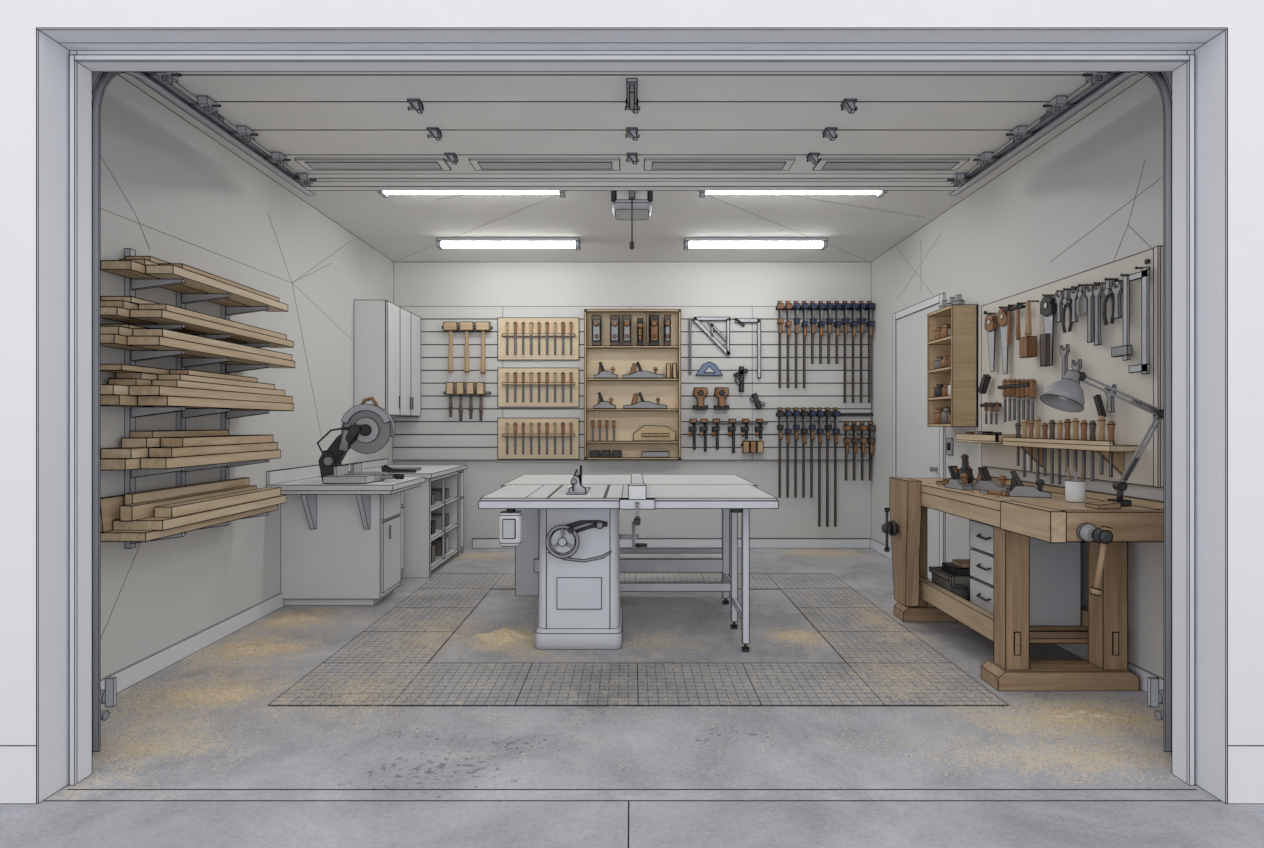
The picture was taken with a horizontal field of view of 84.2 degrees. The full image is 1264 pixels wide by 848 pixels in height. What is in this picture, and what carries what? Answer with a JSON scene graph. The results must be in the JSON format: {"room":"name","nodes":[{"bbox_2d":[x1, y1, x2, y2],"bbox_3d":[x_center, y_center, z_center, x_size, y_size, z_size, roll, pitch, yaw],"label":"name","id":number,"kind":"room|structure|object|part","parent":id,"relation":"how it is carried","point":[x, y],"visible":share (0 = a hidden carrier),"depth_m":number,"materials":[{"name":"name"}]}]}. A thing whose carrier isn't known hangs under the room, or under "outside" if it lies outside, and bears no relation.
{"room":"woodworking shop","nodes":[
{"label":"woodworking shop","id":0,"kind":"room"},
{"bbox_2d":[101,75,393,678],"bbox_3d":[-2.739,-0.216,5.351,0.103,3.234,5.104,0,0,0],"label":"wall","id":1,"kind":"structure","parent":0,"point":[178,181],"depth_m":4.48,"materials":[{"name":"paint"}]},
{"bbox_2d":[101,593,283,693],"bbox_3d":[-2.683,1.347,4.090,0.020,0.112,2.585,0,0,0],"label":"baseboard","id":2,"kind":"structure","parent":1,"relation":"attached to","point":[128,676],"depth_m":4.24,"materials":[{"name":"paint"}]},
{"bbox_2d":[124,248,269,548],"bbox_3d":[-2.540,-0.135,4.165,0.305,1.595,0.915,0,0,0],"label":"rack","id":3,"kind":"object","parent":1,"relation":"attached to","point":[130,285],"visible":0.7,"depth_m":4.13,"materials":[{"name":"grey metal"}]},
{"bbox_2d":[101,430,280,470],"bbox_3d":[-2.513,0.133,4.110,0.290,0.195,1.305,0,0,0],"label":"stack","id":4,"kind":"object","parent":3,"relation":"on","point":[146,449],"visible":0.98,"depth_m":3.77,"materials":[{"name":"brown wood"}]},
{"bbox_2d":[101,477,286,541],"bbox_3d":[-2.507,0.469,4.110,0.300,0.223,1.345,0,0,0],"label":"stack","id":5,"kind":"object","parent":3,"relation":"on","point":[148,515],"visible":0.94,"depth_m":3.78,"materials":[{"name":"brown wood"}]},
{"bbox_2d":[101,256,287,311],"bbox_3d":[-2.507,-0.825,4.150,0.300,0.110,1.305,0,0,0],"label":"stack","id":6,"kind":"object","parent":3,"relation":"on","point":[132,267],"visible":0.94,"depth_m":3.87,"materials":[{"name":"brown wood"}]},
{"bbox_2d":[101,364,293,410],"bbox_3d":[-2.502,-0.194,4.120,0.310,0.208,1.485,0,0,0],"label":"stack","id":7,"kind":"object","parent":3,"relation":"on","point":[132,385],"visible":0.89,"depth_m":3.73,"materials":[{"name":"brown wood"}]},
{"bbox_2d":[101,296,293,347],"bbox_3d":[-2.502,-0.585,4.140,0.310,0.111,1.445,0,0,0],"label":"stack","id":8,"kind":"object","parent":3,"relation":"on","point":[125,309],"visible":0.88,"depth_m":3.71,"materials":[{"name":"brown wood"}]},
{"bbox_2d":[101,324,294,367],"bbox_3d":[-2.502,-0.446,4.140,0.310,0.112,1.485,0,0,0],"label":"stack","id":9,"kind":"object","parent":3,"relation":"on","point":[131,337],"visible":0.83,"depth_m":3.73,"materials":[{"name":"brown wood"}]},
{"bbox_2d":[354,300,420,416],"bbox_3d":[-2.518,-0.640,7.305,0.350,1.127,1.077,0,0,0],"label":"upper cabinet","id":10,"kind":"object","parent":1,"relation":"attached to","point":[387,336],"visible":0.94,"depth_m":6.80,"materials":[{"name":"paint"}]},
{"bbox_2d":[101,157,1161,637],"bbox_3d":[0.005,-0.348,5.656,5.391,2.966,4.292,0,0,0],"label":"trim","id":11,"kind":"structure","parent":1,"relation":"attached to","point":[101,157],"depth_m":5.19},
{"bbox_2d":[45,548,1218,799],"bbox_3d":[0.005,1.459,5.300,5.590,0.122,5.400,0,0,0],"label":"floor","id":12,"kind":"structure","parent":0,"point":[559,766],"depth_m":3.16,"materials":[{"name":"concrete"}]},
{"bbox_2d":[266,464,424,605],"bbox_3d":[-2.225,0.875,5.750,0.936,1.056,1.206,0,0,0],"label":"base cabinet","id":13,"kind":"object","parent":12,"relation":"on","point":[342,544],"visible":0.94,"depth_m":5.36,"materials":[{"name":"white wood"}]},
{"bbox_2d":[317,397,404,483],"bbox_3d":[-2.119,0.117,5.485,0.657,0.667,0.515,0,0,0],"label":"saw","id":14,"kind":"object","parent":13,"relation":"on","point":[365,428],"depth_m":5.47,"materials":[{"name":"paint"}]},
{"bbox_2d":[343,458,466,577],"bbox_3d":[-2.250,0.890,6.990,0.887,1.027,1.347,0,0,0],"label":"base cabinet","id":15,"kind":"object","parent":12,"relation":"on","point":[433,510],"visible":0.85,"depth_m":6.77,"materials":[{"name":"paint"}]},
{"bbox_2d":[381,465,415,472],"bbox_3d":[-2.155,0.414,6.465,0.317,0.075,0.037,0,0,0],"label":"stick","id":16,"kind":"object","parent":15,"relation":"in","point":[385,468],"visible":0.94,"depth_m":6.45,"materials":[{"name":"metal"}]},
{"bbox_2d":[391,467,420,470],"bbox_3d":[-2.200,0.436,6.700,0.307,0.030,0.207,0,0,0],"label":"case","id":17,"kind":"object","parent":15,"relation":"in","point":[394,468],"visible":0.42,"depth_m":6.68,"materials":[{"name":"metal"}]},
{"bbox_2d":[478,465,778,651],"bbox_3d":[-0.020,0.840,4.448,1.725,1.125,1.069,0,0,0],"label":"saw","id":18,"kind":"object","parent":12,"relation":"on","point":[580,608],"visible":1,"depth_m":4.35,"materials":[{"name":"metal"}]},
{"bbox_2d":[501,474,756,604],"bbox_3d":[-0.030,0.919,5.518,1.846,0.968,1.071,0,0,0],"label":"table","id":19,"kind":"object","parent":12,"relation":"on","point":[527,552],"visible":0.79,"depth_m":5.43,"materials":[{"name":"metal"}]},
{"bbox_2d":[92,549,1171,771],"bbox_3d":[0.000,1.362,5.310,5.328,0.075,4.990,0,0,0],"label":"sawdust","id":20,"kind":"object","parent":12,"relation":"on","point":[1075,714],"visible":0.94,"depth_m":3.66},
{"bbox_2d":[268,573,1008,705],"bbox_3d":[0.031,1.396,5.000,3.677,0.008,3.065,0,0,0],"label":"floor mat","id":21,"kind":"object","parent":12,"relation":"on","point":[764,683],"visible":0.87,"depth_m":3.91,"materials":[{"name":"rubber"}]},
{"bbox_2d":[881,476,1162,690],"bbox_3d":[2.214,0.892,4.185,0.918,1.020,2.215,0,0,0],"label":"workbench","id":22,"kind":"object","parent":12,"relation":"on","point":[1014,520],"depth_m":3.78,"materials":[{"name":"brown wood"}]},
{"bbox_2d":[936,479,948,485],"bbox_3d":[2.120,0.389,4.640,0.204,0.042,0.084,0,0,0],"label":"gauge","id":23,"kind":"object","parent":22,"relation":"on","point":[944,481],"visible":0.34,"depth_m":4.63,"materials":[{"name":"brown wood"}]},
{"bbox_2d":[929,559,970,600],"bbox_3d":[2.290,1.052,4.750,0.425,0.249,0.305,0,0,0],"label":"crate","id":24,"kind":"object","parent":22,"relation":"on","point":[957,571],"visible":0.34,"depth_m":4.68,"materials":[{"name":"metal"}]},
{"bbox_2d":[945,466,972,489],"bbox_3d":[2.062,0.338,4.420,0.069,0.144,0.184,0,0,-10],"label":"plane","id":25,"kind":"object","parent":22,"relation":"on","point":[957,481],"visible":1,"depth_m":4.40,"materials":[{"name":"metal"}]},
{"bbox_2d":[951,584,969,600],"bbox_3d":[2.120,1.108,4.530,0.121,0.130,0.121,0,0,0],"label":"paint can","id":26,"kind":"object","parent":22,"relation":"on","point":[961,590],"visible":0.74,"depth_m":4.49,"materials":[{"name":"metal"}]},
{"bbox_2d":[958,454,974,482],"bbox_3d":[2.320,0.309,4.880,0.124,0.202,0.124,0,0,0],"label":"mallet","id":27,"kind":"object","parent":22,"relation":"on","point":[965,469],"visible":0.59,"depth_m":4.85,"materials":[{"name":"metal"}]},
{"bbox_2d":[971,467,1009,490],"bbox_3d":[2.202,0.338,4.301,0.069,0.144,0.304,0,0,-20],"label":"plane","id":28,"kind":"object","parent":22,"relation":"on","point":[984,482],"visible":0.88,"depth_m":4.30,"materials":[{"name":"metal"}]},
{"bbox_2d":[979,490,1009,496],"bbox_3d":[2.091,0.396,4.045,0.028,0.028,0.203,0,0,-17],"label":"knife","id":29,"kind":"object","parent":22,"relation":"on","point":[993,492],"visible":1,"depth_m":4.02,"materials":[{"name":"brown wood"}]},
{"bbox_3d":[2.373,0.887,4.285,0.479,0.579,0.435,0,0,0],"label":"drawer unit","id":30,"kind":"part","parent":22,"relation":"part of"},
{"bbox_2d":[1001,471,1050,497],"bbox_3d":[2.221,0.338,3.952,0.244,0.144,0.069,0,0,25],"label":"plane","id":31,"kind":"object","parent":22,"relation":"on","point":[1017,489],"visible":0.99,"depth_m":3.93,"materials":[{"name":"metal"}]},
{"bbox_2d":[1065,467,1084,502],"bbox_3d":[2.330,0.320,3.680,0.094,0.180,0.094,0,0,0],"label":"pencil cup","id":32,"kind":"object","parent":22,"relation":"on","point":[1074,489],"visible":1,"depth_m":3.65,"materials":[{"name":"ceramic"}]},
{"bbox_2d":[1040,369,1162,505],"bbox_3d":[2.355,0.064,3.500,0.548,0.690,0.197,0,0,29],"label":"desk lamp","id":33,"kind":"object","parent":22,"relation":"on","point":[1066,394],"visible":0.98,"depth_m":3.51,"materials":[{"name":"metal"}]},
{"bbox_2d":[1085,501,1120,508],"bbox_3d":[2.295,0.394,3.410,0.128,0.031,0.084,0,0,-9],"label":"wood offcut","id":34,"kind":"object","parent":22,"relation":"on","point":[1101,504],"visible":1,"depth_m":3.38,"materials":[{"name":"brown wood"}]},
{"bbox_2d":[0,0,1263,803],"bbox_3d":[0.000,-0.549,2.688,14.001,3.902,0.224,0,0,0],"label":"wall","id":35,"kind":"structure","parent":0,"point":[20,20],"depth_m":2.58,"materials":[{"name":"white paint"}]},
{"bbox_2d":[92,72,316,755],"bbox_3d":[-2.235,-0.225,3.880,0.214,3.214,2.164,0,0,0],"label":"door track","id":36,"kind":"object","parent":35,"relation":"attached to","point":[204,110],"visible":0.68,"depth_m":2.96,"materials":[{"name":"metal"}]},
{"bbox_2d":[37,28,1226,803],"bbox_3d":[0.000,-0.030,2.691,4.394,2.864,0.223,0,0,0],"label":"trim","id":37,"kind":"structure","parent":35,"relation":"attached to","point":[67,58],"depth_m":2.70,"materials":[{"name":"paint"}]},
{"bbox_2d":[947,72,1171,755],"bbox_3d":[2.235,-0.225,3.880,0.214,3.214,2.164,0,0,0],"label":"door track","id":38,"kind":"object","parent":35,"relation":"attached to","point":[1059,110],"visible":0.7,"depth_m":2.96,"materials":[{"name":"metal"}]},
{"bbox_2d":[176,72,1087,190],"bbox_3d":[0.000,-1.667,3.980,4.486,0.111,1.726,0,0,0],"label":"garage door","id":39,"kind":"structure","parent":38,"relation":"attached to","point":[349,131],"depth_m":3.90,"materials":[{"name":"paint"}]},
{"bbox_2d":[119,73,1145,261],"bbox_3d":[0.005,-1.880,5.400,5.590,0.100,5.200,0,0,0],"label":"ceiling","id":40,"kind":"structure","parent":0,"point":[398,226],"depth_m":6.33,"materials":[{"name":"paint"}]},
{"bbox_2d":[377,191,564,197],"bbox_3d":[-1.215,-1.788,5.330,1.405,0.090,0.155,0,0,0],"label":"ceiling light","id":41,"kind":"object","parent":40,"relation":"attached to","point":[384,194],"depth_m":5.31,"materials":[{"name":"white plastic"}]},
{"bbox_2d":[436,238,580,249],"bbox_3d":[-1.220,-1.787,6.950,1.407,0.092,0.157,0,0,0],"label":"ceiling light","id":42,"kind":"object","parent":40,"relation":"attached to","point":[442,243],"depth_m":6.91,"materials":[{"name":"white plastic"}]},
{"bbox_2d":[611,191,652,249],"bbox_3d":[0.000,-1.526,5.055,0.305,0.612,0.395,0,0,0],"label":"garage door opener","id":43,"kind":"object","parent":40,"relation":"attached to","point":[626,205],"visible":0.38,"depth_m":4.95,"materials":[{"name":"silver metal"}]},
{"bbox_2d":[683,238,827,249],"bbox_3d":[1.220,-1.787,6.950,1.407,0.092,0.157,0,0,0],"label":"ceiling light","id":44,"kind":"object","parent":40,"relation":"attached to","point":[821,243],"depth_m":6.91,"materials":[{"name":"white plastic"}]},
{"bbox_2d":[699,191,886,197],"bbox_3d":[1.220,-1.788,5.330,1.405,0.090,0.155,0,0,0],"label":"ceiling light","id":45,"kind":"object","parent":40,"relation":"attached to","point":[880,194],"depth_m":5.31,"materials":[{"name":"white plastic"}]},
{"bbox_2d":[394,262,870,547],"bbox_3d":[0.005,-0.217,7.947,5.590,3.235,0.105,0,0,0],"label":"wall","id":46,"kind":"structure","parent":0,"point":[415,283],"depth_m":7.90,"materials":[{"name":"paint"}]},
{"bbox_2d":[392,306,871,459],"bbox_3d":[0.000,-0.456,7.879,5.385,1.734,0.043,0,0,0],"label":"wall panel","id":47,"kind":"object","parent":46,"relation":"attached to","point":[432,435],"visible":0.33,"depth_m":7.86,"materials":[{"name":"paint"}]},
{"bbox_2d":[497,317,578,359],"bbox_3d":[-1.049,-0.954,7.826,0.917,0.479,0.076,0,0,0],"label":"rack","id":48,"kind":"object","parent":47,"relation":"attached to","point":[518,338],"visible":1,"depth_m":7.84,"materials":[{"name":"brown wood"}]},
{"bbox_2d":[497,418,578,458],"bbox_3d":[-1.049,0.163,7.826,0.917,0.468,0.076,0,0,0],"label":"rack","id":49,"kind":"object","parent":47,"relation":"attached to","point":[517,438],"visible":1,"depth_m":7.84,"materials":[{"name":"brown wood"}]},
{"bbox_2d":[497,368,578,406],"bbox_3d":[-1.049,-0.410,7.826,0.917,0.446,0.076,0,0,0],"label":"rack","id":50,"kind":"object","parent":47,"relation":"attached to","point":[516,387],"visible":1,"depth_m":7.84,"materials":[{"name":"brown wood"}]},
{"bbox_2d":[584,309,680,459],"bbox_3d":[0.006,-0.438,7.800,1.074,1.669,0.128,0,0,0],"label":"upper cabinet","id":51,"kind":"object","parent":47,"relation":"attached to","point":[621,357],"visible":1,"depth_m":7.84,"materials":[{"name":"brown wood"}]},
{"bbox_2d":[689,318,690,373],"bbox_3d":[0.651,-0.869,7.835,0.028,0.628,0.018,0,0,0],"label":"ruler","id":52,"kind":"object","parent":47,"relation":"hanging from","point":[689,318],"visible":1,"depth_m":7.83,"materials":[{"name":"metal"}]},
{"bbox_2d":[693,387,707,409],"bbox_3d":[0.763,-0.284,7.800,0.168,0.248,0.088,0,0,0],"label":"plane","id":53,"kind":"object","parent":47,"relation":"attached to","point":[699,393],"visible":1,"depth_m":7.77,"materials":[{"name":"brown wood"}]},
{"bbox_2d":[696,361,722,375],"bbox_3d":[0.864,-0.621,7.832,0.308,0.158,0.035,0,0,0],"label":"protractor","id":54,"kind":"object","parent":47,"relation":"hanging from","point":[709,368],"visible":1,"depth_m":7.83,"materials":[{"name":"blue plastic"}]},
{"bbox_2d":[693,317,730,355],"bbox_3d":[0.891,-0.980,7.835,0.427,0.439,0.018,0,0,0],"label":"square","id":55,"kind":"object","parent":47,"relation":"attached to","point":[696,320],"visible":1,"depth_m":7.83,"materials":[{"name":"silver metal"}]},
{"bbox_2d":[714,387,728,409],"bbox_3d":[0.999,-0.284,7.800,0.168,0.248,0.088,0,0,0],"label":"plane","id":56,"kind":"object","parent":47,"relation":"attached to","point":[720,393],"visible":1,"depth_m":7.77,"materials":[{"name":"brown wood"}]},
{"bbox_2d":[688,419,767,452],"bbox_3d":[1.073,0.134,7.820,0.889,0.388,0.088,0,0,0],"label":"clamps","id":57,"kind":"object","parent":47,"relation":"attached to","point":[694,422],"visible":1,"depth_m":7.81,"materials":[{"name":"metal"}]},
{"bbox_2d":[733,366,747,391],"bbox_3d":[1.213,-0.500,7.825,0.164,0.288,0.038,0,0,0],"label":"clamp","id":58,"kind":"object","parent":47,"relation":"hanging from","point":[742,371],"visible":1,"depth_m":7.81,"materials":[{"name":"metal"}]},
{"bbox_2d":[734,318,760,377],"bbox_3d":[1.294,-0.852,7.835,0.297,0.676,0.018,0,0,0],"label":"square","id":59,"kind":"object","parent":47,"relation":"hanging from","point":[740,321],"visible":1,"depth_m":7.83,"materials":[{"name":"silver metal"}]},
{"bbox_2d":[741,441,763,452],"bbox_3d":[1.343,0.256,7.815,0.248,0.138,0.098,0,0,0],"label":"wood block","id":60,"kind":"object","parent":47,"relation":"attached to","point":[747,446],"visible":1,"depth_m":7.77,"materials":[{"name":"brown wood"}]},
{"bbox_2d":[749,393,764,408],"bbox_3d":[1.403,-0.257,7.825,0.181,0.186,0.038,0,0,0],"label":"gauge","id":61,"kind":"object","parent":47,"relation":"attached to","point":[754,398],"visible":1,"depth_m":7.81,"materials":[{"name":"metal"}]},
{"bbox_2d":[776,301,875,526],"bbox_3d":[2.155,-0.114,7.795,1.084,2.523,0.136,0,0,0],"label":"clamps","id":62,"kind":"object","parent":47,"relation":"attached to","point":[836,305],"visible":1,"depth_m":7.81,"materials":[{"name":"metal"}]},
{"bbox_2d":[472,538,870,547],"bbox_3d":[0.443,1.347,7.893,4.494,0.116,0.024,0,0,0],"label":"baseboard","id":63,"kind":"structure","parent":46,"relation":"attached to","point":[476,542],"depth_m":7.88,"materials":[{"name":"paint"}]},
{"bbox_2d":[956,431,1021,443],"bbox_3d":[2.586,0.096,5.100,0.177,0.084,0.605,0,0,0],"label":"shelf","id":64,"kind":"object","parent":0,"point":[989,437],"depth_m":5.02,"materials":[{"name":"brown wood"}]},
{"bbox_2d":[871,75,1162,677],"bbox_3d":[2.748,-0.216,5.351,0.103,3.234,5.104,0,0,0],"label":"wall","id":65,"kind":"structure","parent":0,"point":[1000,241],"depth_m":4.59,"materials":[{"name":"paint"}]},
{"bbox_2d":[893,292,945,579],"bbox_3d":[2.670,0.135,6.610,0.066,2.536,1.166,0,0,0],"label":"door","id":66,"kind":"structure","parent":65,"relation":"in","point":[919,450],"depth_m":6.62,"materials":[{"name":"paint"}]},
{"bbox_2d":[946,438,953,454],"bbox_3d":[2.690,0.190,5.930,0.026,0.146,0.106,0,0,0],"label":"light switch","id":67,"kind":"object","parent":65,"relation":"attached to","point":[949,441],"visible":1,"depth_m":5.91,"materials":[{"name":"white plastic"}]},
{"bbox_2d":[927,304,977,426],"bbox_3d":[2.600,-0.455,5.690,0.206,0.956,0.466,0,0,0],"label":"shelf box","id":68,"kind":"object","parent":65,"relation":"attached to","point":[962,344],"visible":1,"depth_m":5.46,"materials":[{"name":"brown wood"}]},
{"bbox_2d":[934,294,964,422],"bbox_3d":[2.575,-0.511,5.685,0.126,1.025,0.366,0,0,0],"label":"jars","id":69,"kind":"object","parent":68,"relation":"in","point":[940,416],"visible":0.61,"depth_m":5.67,"materials":[{"name":"brown glass"}]},
{"bbox_2d":[870,538,1162,691],"bbox_3d":[2.692,1.347,5.350,0.020,0.112,5.105,0,0,0],"label":"baseboard","id":70,"kind":"structure","parent":65,"relation":"attached to","point":[1080,650],"depth_m":4.16,"materials":[{"name":"paint"}]},
{"bbox_2d":[981,245,1162,487],"bbox_3d":[2.679,-0.290,4.445,0.044,1.225,1.815,0,0,0],"label":"pegboard","id":71,"kind":"object","parent":65,"relation":"attached to","point":[1132,423],"visible":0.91,"depth_m":4.06,"materials":[{"name":"beige wood"}]},
{"bbox_2d":[978,266,1149,424],"bbox_3d":[2.623,-0.414,4.417,0.102,0.843,1.705,0,0,0],"label":"tools","id":72,"kind":"object","parent":71,"relation":"hanging from","point":[1024,388],"visible":0.95,"depth_m":4.25,"materials":[{"name":"silver metal"}]},
{"bbox_2d":[1002,416,1142,483],"bbox_3d":[2.586,0.160,4.190,0.177,0.408,1.065,0,0,0],"label":"rack","id":73,"kind":"object","parent":71,"relation":"attached to","point":[1112,453],"visible":0.98,"depth_m":4.10,"materials":[{"name":"brown wood"}]},
{"label":"outside","id":74,"kind":"structure","parent":0,"visible":0},
{"bbox_2d":[0,800,1263,847],"bbox_3d":[0.000,1.459,0.551,14.002,0.122,4.104,0,0,0],"label":"driveway","id":75,"kind":"structure","parent":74,"point":[48,823],"depth_m":2.45,"materials":[{"name":"concrete"}]}
]}

